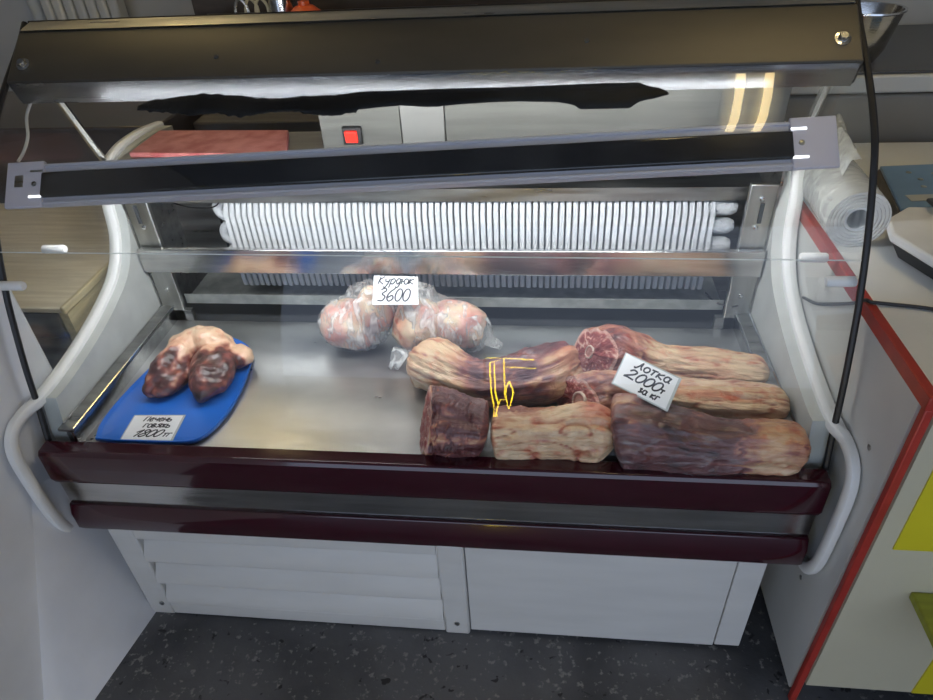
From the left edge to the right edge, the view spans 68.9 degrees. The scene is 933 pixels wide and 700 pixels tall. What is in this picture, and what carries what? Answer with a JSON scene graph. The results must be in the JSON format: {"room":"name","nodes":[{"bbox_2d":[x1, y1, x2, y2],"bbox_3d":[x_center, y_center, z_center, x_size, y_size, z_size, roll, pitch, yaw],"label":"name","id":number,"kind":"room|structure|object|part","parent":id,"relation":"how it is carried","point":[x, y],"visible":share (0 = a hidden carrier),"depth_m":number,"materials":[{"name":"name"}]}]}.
{"room":"food shop","nodes":[
{"label":"food shop","id":0,"kind":"room"},
{"bbox_2d":[0,290,55,699],"bbox_3d":[-1.021,0.376,0.782,0.155,1.500,1.465,1,37,6],"label":"wall partition","id":1,"kind":"structure","parent":0,"point":[20,650],"depth_m":1.34,"materials":[{"name":"white paint"}]},
{"bbox_2d":[31,478,155,699],"bbox_3d":[-0.824,0.498,1.468,0.092,0.472,0.470,1,37,6],"label":"panel","id":2,"kind":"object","parent":1,"relation":"attached to","point":[93,609],"depth_m":1.47,"materials":[{"name":"white paint"}]},
{"bbox_2d":[0,0,194,90],"bbox_3d":[0.097,-1.890,2.734,5.400,2.700,0.100,1,37,6],"label":"wall","id":3,"kind":"structure","parent":0,"point":[12,12],"depth_m":3.17,"materials":[{"name":"paint"}]},
{"bbox_2d":[26,0,46,20],"bbox_3d":[-1.977,-1.677,3.040,0.064,2.200,0.064,1,37,6],"label":"pipe","id":4,"kind":"object","parent":3,"relation":"attached to","point":[35,7],"visible":0.02,"depth_m":3.10,"materials":[{"name":"white metal"}]},
{"bbox_2d":[95,585,932,699],"bbox_3d":[-0.113,0.904,1.338,5.400,0.100,5.700,1,37,6],"label":"floor","id":5,"kind":"structure","parent":0,"point":[176,656],"depth_m":1.52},
{"bbox_2d":[0,203,108,368],"bbox_3d":[-1.307,0.016,1.959,0.955,0.703,0.549,1,37,6],"label":"work table","id":6,"kind":"object","parent":5,"relation":"on","point":[62,290],"visible":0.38,"depth_m":1.64,"materials":[{"name":"brown wood"}]},
{"bbox_2d":[39,0,128,19],"bbox_3d":[-1.686,-1.236,3.294,0.360,1.160,0.135,1,37,6],"label":"radiator","id":7,"kind":"object","parent":5,"relation":"on","point":[53,9],"visible":0.02,"depth_m":3.01,"materials":[{"name":"white metal"}]},
{"bbox_2d":[0,91,203,202],"bbox_3d":[-1.339,-0.365,2.311,1.100,0.900,0.380,1,37,6],"label":"base cabinet","id":8,"kind":"object","parent":5,"relation":"on","point":[53,139],"visible":0.02,"depth_m":1.91,"materials":[{"name":"paint"}]},
{"bbox_2d":[193,98,320,131],"bbox_3d":[0.004,-0.383,2.256,1.540,0.860,0.280,1,37,6],"label":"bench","id":9,"kind":"object","parent":5,"relation":"on","point":[290,121],"visible":0.09,"depth_m":1.97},
{"bbox_2d":[222,4,477,13],"bbox_3d":[-0.446,-0.704,2.592,1.000,1.020,0.350,1,37,6],"label":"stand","id":10,"kind":"object","parent":5,"relation":"on","point":[472,4],"visible":0.05,"depth_m":2.40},
{"bbox_2d":[234,0,249,12],"bbox_3d":[-0.739,-1.122,2.248,0.066,0.081,0.015,1,37,6],"label":"hook","id":11,"kind":"object","parent":10,"relation":"on","point":[236,1],"visible":0.52,"depth_m":2.24,"materials":[{"name":"silver metal"}]},
{"bbox_2d":[244,0,259,12],"bbox_3d":[-0.704,-1.122,2.245,0.066,0.081,0.015,1,37,6],"label":"hook","id":12,"kind":"object","parent":10,"relation":"on","point":[246,1],"visible":0.58,"depth_m":2.23,"materials":[{"name":"silver metal"}]},
{"bbox_2d":[254,0,269,12],"bbox_3d":[-0.669,-1.121,2.241,0.066,0.081,0.015,1,37,6],"label":"hook","id":13,"kind":"object","parent":10,"relation":"on","point":[256,1],"visible":0.55,"depth_m":2.23,"materials":[{"name":"silver metal"}]},
{"bbox_2d":[267,0,295,11],"bbox_3d":[-0.608,-1.127,2.251,0.088,0.080,0.088,1,37,6],"label":"metal tin","id":14,"kind":"object","parent":10,"relation":"on","point":[274,5],"visible":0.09,"depth_m":2.21,"materials":[{"name":"metal"}]},
{"bbox_2d":[291,0,319,10],"bbox_3d":[-0.525,-1.099,2.212,0.110,0.072,0.110,1,37,6],"label":"plastic jug","id":15,"kind":"object","parent":10,"relation":"on","point":[303,5],"visible":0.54,"depth_m":2.18,"materials":[{"name":"plastic"}]},
{"bbox_2d":[191,0,592,14],"bbox_3d":[-0.089,-1.162,2.776,1.850,1.500,0.340,1,37,6],"label":"cabinet","id":16,"kind":"object","parent":5,"relation":"on","point":[201,7],"visible":0.02,"depth_m":2.52,"materials":[{"name":"brown wood"}]},
{"bbox_2d":[0,0,878,645],"bbox_3d":[-0.074,-0.067,1.518,1.536,1.241,0.850,1,37,6],"label":"display case","id":17,"kind":"object","parent":5,"relation":"on","point":[316,498],"visible":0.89,"depth_m":1.39,"materials":[{"name":"metal"}]},
{"bbox_3d":[-0.817,-0.471,1.435,0.016,0.176,0.089,1,37,6],"label":"canopy post","id":18,"kind":"part","parent":17,"relation":"part of","materials":[{"name":"metal"}]},
{"bbox_3d":[-0.822,-0.084,1.599,0.030,0.656,0.850,1,37,6],"label":"edge trim","id":19,"kind":"part","parent":17,"relation":"part of","materials":[{"name":"white plastic"}]},
{"bbox_3d":[-0.796,-0.112,1.636,0.032,0.634,0.748,1,37,6],"label":"panel","id":20,"kind":"part","parent":17,"relation":"part of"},
{"bbox_2d":[95,338,251,444],"bbox_3d":[-0.617,0.077,1.508,0.262,0.012,0.371,1,37,6],"label":"cutting board","id":21,"kind":"object","parent":17,"relation":"on","point":[201,420],"visible":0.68,"depth_m":1.44,"materials":[{"name":"blue plastic"}]},
{"bbox_2d":[120,415,185,440],"bbox_3d":[-0.643,0.160,1.394,0.114,0.002,0.078,-1,37,4],"label":"price card","id":22,"kind":"object","parent":21,"relation":"on","point":[141,427],"visible":1,"depth_m":1.39,"materials":[{"name":"paper"}]},
{"bbox_2d":[142,325,253,402],"bbox_3d":[-0.589,0.024,1.502,0.208,0.086,0.207,1,37,6],"label":"heart","id":23,"kind":"object","parent":21,"relation":"on","point":[206,358],"visible":1,"depth_m":1.47,"materials":[{"name":"brown food"}]},
{"bbox_2d":[129,130,288,157],"bbox_3d":[-0.567,-0.473,1.562,0.374,0.012,0.170,1,37,6],"label":"cutting board","id":24,"kind":"object","parent":17,"relation":"on","point":[164,143],"visible":0.77,"depth_m":1.55,"materials":[{"name":"red plastic"}]},
{"bbox_2d":[108,529,470,633],"bbox_3d":[-0.384,0.503,1.536,0.779,0.335,0.057,1,37,6],"label":"grille","id":25,"kind":"object","parent":17,"relation":"attached to","point":[347,578],"depth_m":1.51,"materials":[{"name":"metal"}]},
{"bbox_2d":[341,126,362,144],"bbox_3d":[-0.244,-0.460,1.457,0.042,0.039,0.010,1,37,6],"label":"rocker switch","id":26,"kind":"object","parent":17,"relation":"attached to","point":[350,135],"depth_m":1.45,"materials":[{"name":"red plastic"}]},
{"bbox_2d":[318,279,395,350],"bbox_3d":[-0.252,-0.083,1.558,0.184,0.172,0.142,1,37,6],"label":"plastic bag","id":27,"kind":"object","parent":17,"relation":"on","point":[374,327],"visible":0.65,"depth_m":1.51,"materials":[{"name":"white"}]},
{"bbox_2d":[319,298,380,349],"bbox_3d":[-0.266,-0.062,1.573,0.143,0.118,0.123,1,37,6],"label":"fat tail","id":28,"kind":"object","parent":27,"relation":"in","point":[340,337],"visible":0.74,"depth_m":1.53,"materials":[{"name":"food"}]},
{"bbox_2d":[356,285,394,331],"bbox_3d":[-0.207,-0.093,1.545,0.088,0.108,0.099,1,37,6],"label":"fat tail","id":29,"kind":"object","parent":27,"relation":"in","point":[385,314],"visible":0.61,"depth_m":1.51,"materials":[{"name":"food"}]},
{"bbox_3d":[-0.228,-0.510,1.432,0.177,0.192,0.014,1,37,6],"label":"panel","id":30,"kind":"part","parent":17,"relation":"part of","materials":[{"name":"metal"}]},
{"bbox_2d":[4,104,839,208],"bbox_3d":[-0.120,-0.348,1.185,1.446,0.153,0.173,1,37,6],"label":"lamp","id":31,"kind":"object","parent":17,"relation":"attached to","point":[801,143],"visible":1,"depth_m":1.16,"materials":[{"name":"metal"}]},
{"bbox_3d":[-0.804,-0.300,1.240,0.076,0.069,0.066,1,37,6],"label":"plate","id":32,"kind":"part","parent":31,"relation":"part of","materials":[{"name":"grey metal"}]},
{"bbox_3d":[0.559,-0.333,1.095,0.076,0.069,0.066,1,37,6],"label":"plate","id":33,"kind":"part","parent":31,"relation":"part of","materials":[{"name":"grey metal"}]},
{"bbox_3d":[-0.093,-0.506,1.415,0.094,0.192,0.014,1,37,6],"label":"panel","id":34,"kind":"part","parent":17,"relation":"part of","materials":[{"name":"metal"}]},
{"bbox_2d":[389,282,499,369],"bbox_3d":[-0.047,-0.066,1.518,0.252,0.173,0.151,1,37,6],"label":"plastic bag","id":35,"kind":"object","parent":17,"relation":"on","point":[410,315],"visible":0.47,"depth_m":1.49,"materials":[{"name":"white"}]},
{"bbox_2d":[372,276,418,304],"bbox_3d":[-0.151,-0.127,1.453,0.101,0.052,0.037,1,37,6],"label":"price card","id":36,"kind":"object","parent":35,"relation":"on","point":[387,290],"visible":1,"depth_m":1.45,"materials":[{"name":"paper"}]},
{"bbox_2d":[392,298,438,350],"bbox_3d":[-0.113,-0.057,1.538,0.118,0.133,0.114,1,37,6],"label":"fat tail","id":37,"kind":"object","parent":35,"relation":"in","point":[403,332],"visible":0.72,"depth_m":1.50,"materials":[{"name":"pink food"}]},
{"bbox_2d":[436,299,486,348],"bbox_3d":[-0.021,-0.059,1.549,0.134,0.115,0.100,1,37,6],"label":"fat tail","id":38,"kind":"object","parent":35,"relation":"in","point":[463,325],"visible":0.77,"depth_m":1.51,"materials":[{"name":"pink food"}]},
{"bbox_3d":[-0.068,-0.201,1.545,1.422,0.062,0.014,1,37,6],"label":"rail","id":39,"kind":"part","parent":17,"relation":"part of","materials":[{"name":"glass"}]},
{"bbox_2d":[419,385,488,457],"bbox_3d":[-0.027,0.135,1.290,0.144,0.122,0.145,1,37,6],"label":"meat","id":40,"kind":"object","parent":17,"relation":"on","point":[454,423],"visible":1,"depth_m":1.24,"materials":[{"name":"brown food"}]},
{"bbox_2d":[184,273,723,309],"bbox_3d":[-0.051,-0.161,1.709,1.316,0.026,0.146,1,37,6],"label":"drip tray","id":41,"kind":"object","parent":17,"relation":"on","point":[223,288],"depth_m":1.67,"materials":[{"name":"silver metal"}]},
{"bbox_2d":[406,337,582,407],"bbox_3d":[0.055,0.045,1.411,0.373,0.113,0.160,1,37,6],"label":"meat","id":42,"kind":"object","parent":17,"relation":"on","point":[535,376],"visible":0.91,"depth_m":1.37,"materials":[{"name":"beige food"}]},
{"bbox_2d":[491,401,613,462],"bbox_3d":[0.164,0.149,1.268,0.239,0.106,0.118,1,37,6],"label":"meat","id":43,"kind":"object","parent":17,"relation":"on","point":[581,430],"visible":0.95,"depth_m":1.23,"materials":[{"name":"beige food"}]},
{"bbox_3d":[0.273,0.514,1.457,0.540,0.323,0.028,1,37,6],"label":"panel","id":44,"kind":"part","parent":17,"relation":"part of","materials":[{"name":"white metal"}]},
{"bbox_3d":[0.294,-0.499,1.374,0.684,0.192,0.014,1,37,6],"label":"panel","id":45,"kind":"part","parent":17,"relation":"part of","materials":[{"name":"metal"}]},
{"bbox_2d":[574,324,769,382],"bbox_3d":[0.416,0.020,1.411,0.404,0.119,0.116,7,38,14],"label":"meat","id":46,"kind":"object","parent":17,"relation":"on","point":[603,347],"visible":0.59,"depth_m":1.38,"materials":[{"name":"beige food"}]},
{"bbox_2d":[557,370,789,419],"bbox_3d":[0.397,0.097,1.322,0.440,0.103,0.105,1,37,6],"label":"meat","id":47,"kind":"object","parent":17,"relation":"on","point":[731,398],"visible":0.49,"depth_m":1.28,"materials":[{"name":"beige food"}]},
{"bbox_2d":[610,393,810,475],"bbox_3d":[0.432,0.156,1.225,0.347,0.120,0.123,1,37,6],"label":"meat","id":48,"kind":"object","parent":17,"relation":"on","point":[645,436],"visible":0.98,"depth_m":1.19,"materials":[{"name":"brown food"}]},
{"bbox_2d":[611,353,681,411],"bbox_3d":[0.328,0.057,1.244,0.131,0.033,0.060,29,47,36],"label":"price card","id":49,"kind":"object","parent":48,"relation":"on","point":[652,384],"visible":1,"depth_m":1.24,"materials":[{"name":"paper"}]},
{"bbox_3d":[0.659,-0.083,1.476,0.032,0.634,0.748,1,37,6],"label":"panel","id":50,"kind":"part","parent":17,"relation":"part of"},
{"bbox_3d":[0.650,-0.441,1.273,0.016,0.176,0.089,1,37,6],"label":"canopy post","id":51,"kind":"part","parent":17,"relation":"part of","materials":[{"name":"metal"}]},
{"bbox_3d":[0.674,-0.054,1.434,0.030,0.656,0.850,1,37,6],"label":"edge trim","id":52,"kind":"part","parent":17,"relation":"part of","materials":[{"name":"white plastic"}]},
{"bbox_2d":[760,142,932,699],"bbox_3d":[1.396,0.217,1.356,1.432,0.831,1.290,1,37,6],"label":"counter","id":53,"kind":"object","parent":5,"relation":"on","point":[864,620],"depth_m":1.19,"materials":[{"name":"white laminate"}]},
{"bbox_2d":[803,113,891,246],"bbox_3d":[0.736,-0.358,1.373,0.113,0.139,0.374,3,37,8],"label":"roll","id":54,"kind":"object","parent":53,"relation":"on","point":[832,186],"visible":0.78,"depth_m":1.28,"materials":[{"name":"white"}]},
{"bbox_2d":[802,296,932,310],"bbox_3d":[0.872,-0.016,1.122,0.618,0.142,0.199,21,43,29],"label":"power cable","id":55,"kind":"object","parent":53,"relation":"on","point":[867,300],"visible":0.91,"depth_m":1.11,"materials":[{"name":"black rubber"}]},
{"bbox_2d":[803,142,932,384],"bbox_3d":[1.393,-0.206,1.240,1.430,0.012,0.970,1,37,6],"label":"countertop","id":56,"kind":"structure","parent":53,"relation":"on","point":[889,278],"depth_m":1.18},
{"bbox_3d":[1.374,0.388,1.089,1.410,0.758,0.015,1,37,6],"label":"panel","id":57,"kind":"part","parent":53,"relation":"part of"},
{"bbox_2d":[877,164,932,216],"bbox_3d":[0.986,-0.323,1.392,0.278,0.034,0.250,1,37,6],"label":"box","id":58,"kind":"object","parent":53,"relation":"on","point":[903,186],"visible":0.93,"depth_m":1.40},
{"bbox_2d":[886,198,932,278],"bbox_3d":[0.898,-0.154,1.143,0.310,0.070,0.335,1,37,6],"label":"kitchen scale","id":59,"kind":"object","parent":53,"relation":"on","point":[910,231],"visible":1,"depth_m":1.19,"materials":[{"name":"white plastic"}]},
{"bbox_3d":[0.949,-0.237,1.198,0.205,0.008,0.140,1,37,6],"label":"plate","id":60,"kind":"part","parent":59,"relation":"part of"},
{"bbox_3d":[1.281,0.260,0.994,1.180,0.195,0.003,1,37,6],"label":"yellow panel","id":61,"kind":"part","parent":53,"relation":"part of","materials":[{"name":"yellow plastic"}]},
{"bbox_2d":[909,592,932,647],"bbox_3d":[1.110,0.527,1.016,0.715,0.017,0.320,1,37,6],"label":"decorative panel","id":62,"kind":"object","parent":53,"relation":"attached to","point":[922,602],"depth_m":1.15,"materials":[{"name":"yellow"}]},
{"bbox_3d":[1.389,0.640,1.265,1.010,0.138,0.003,1,37,6],"label":"yellow panel","id":63,"kind":"part","parent":53,"relation":"part of","materials":[{"name":"yellow plastic"}]},
{"bbox_2d":[785,24,932,142],"bbox_3d":[1.548,-0.386,2.022,1.500,0.991,0.480,1,37,6],"label":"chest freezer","id":64,"kind":"object","parent":5,"relation":"on","point":[902,73],"visible":0.02,"depth_m":1.66,"materials":[{"name":"white metal"}]},
{"bbox_3d":[1.525,-0.761,1.744,1.500,0.042,0.480,1,37,6],"label":"lid","id":65,"kind":"part","parent":64,"relation":"part of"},
{"bbox_2d":[861,1,907,62],"bbox_3d":[0.961,-0.765,1.648,0.158,0.119,0.158,1,37,6],"label":"steel bowl","id":66,"kind":"object","parent":64,"relation":"on","point":[880,19],"visible":0.41,"depth_m":1.60,"materials":[{"name":"silver metal"}]},
{"bbox_3d":[1.524,-0.784,1.733,1.500,0.007,0.470,1,37,6],"label":"lid","id":67,"kind":"part","parent":64,"relation":"part of","materials":[{"name":"grey metal"}]},
{"bbox_2d":[861,0,932,24],"bbox_3d":[1.622,-0.980,2.220,1.420,1.700,0.500,1,37,6],"label":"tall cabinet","id":68,"kind":"object","parent":5,"relation":"on","point":[919,11],"visible":0.02,"depth_m":1.95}
]}

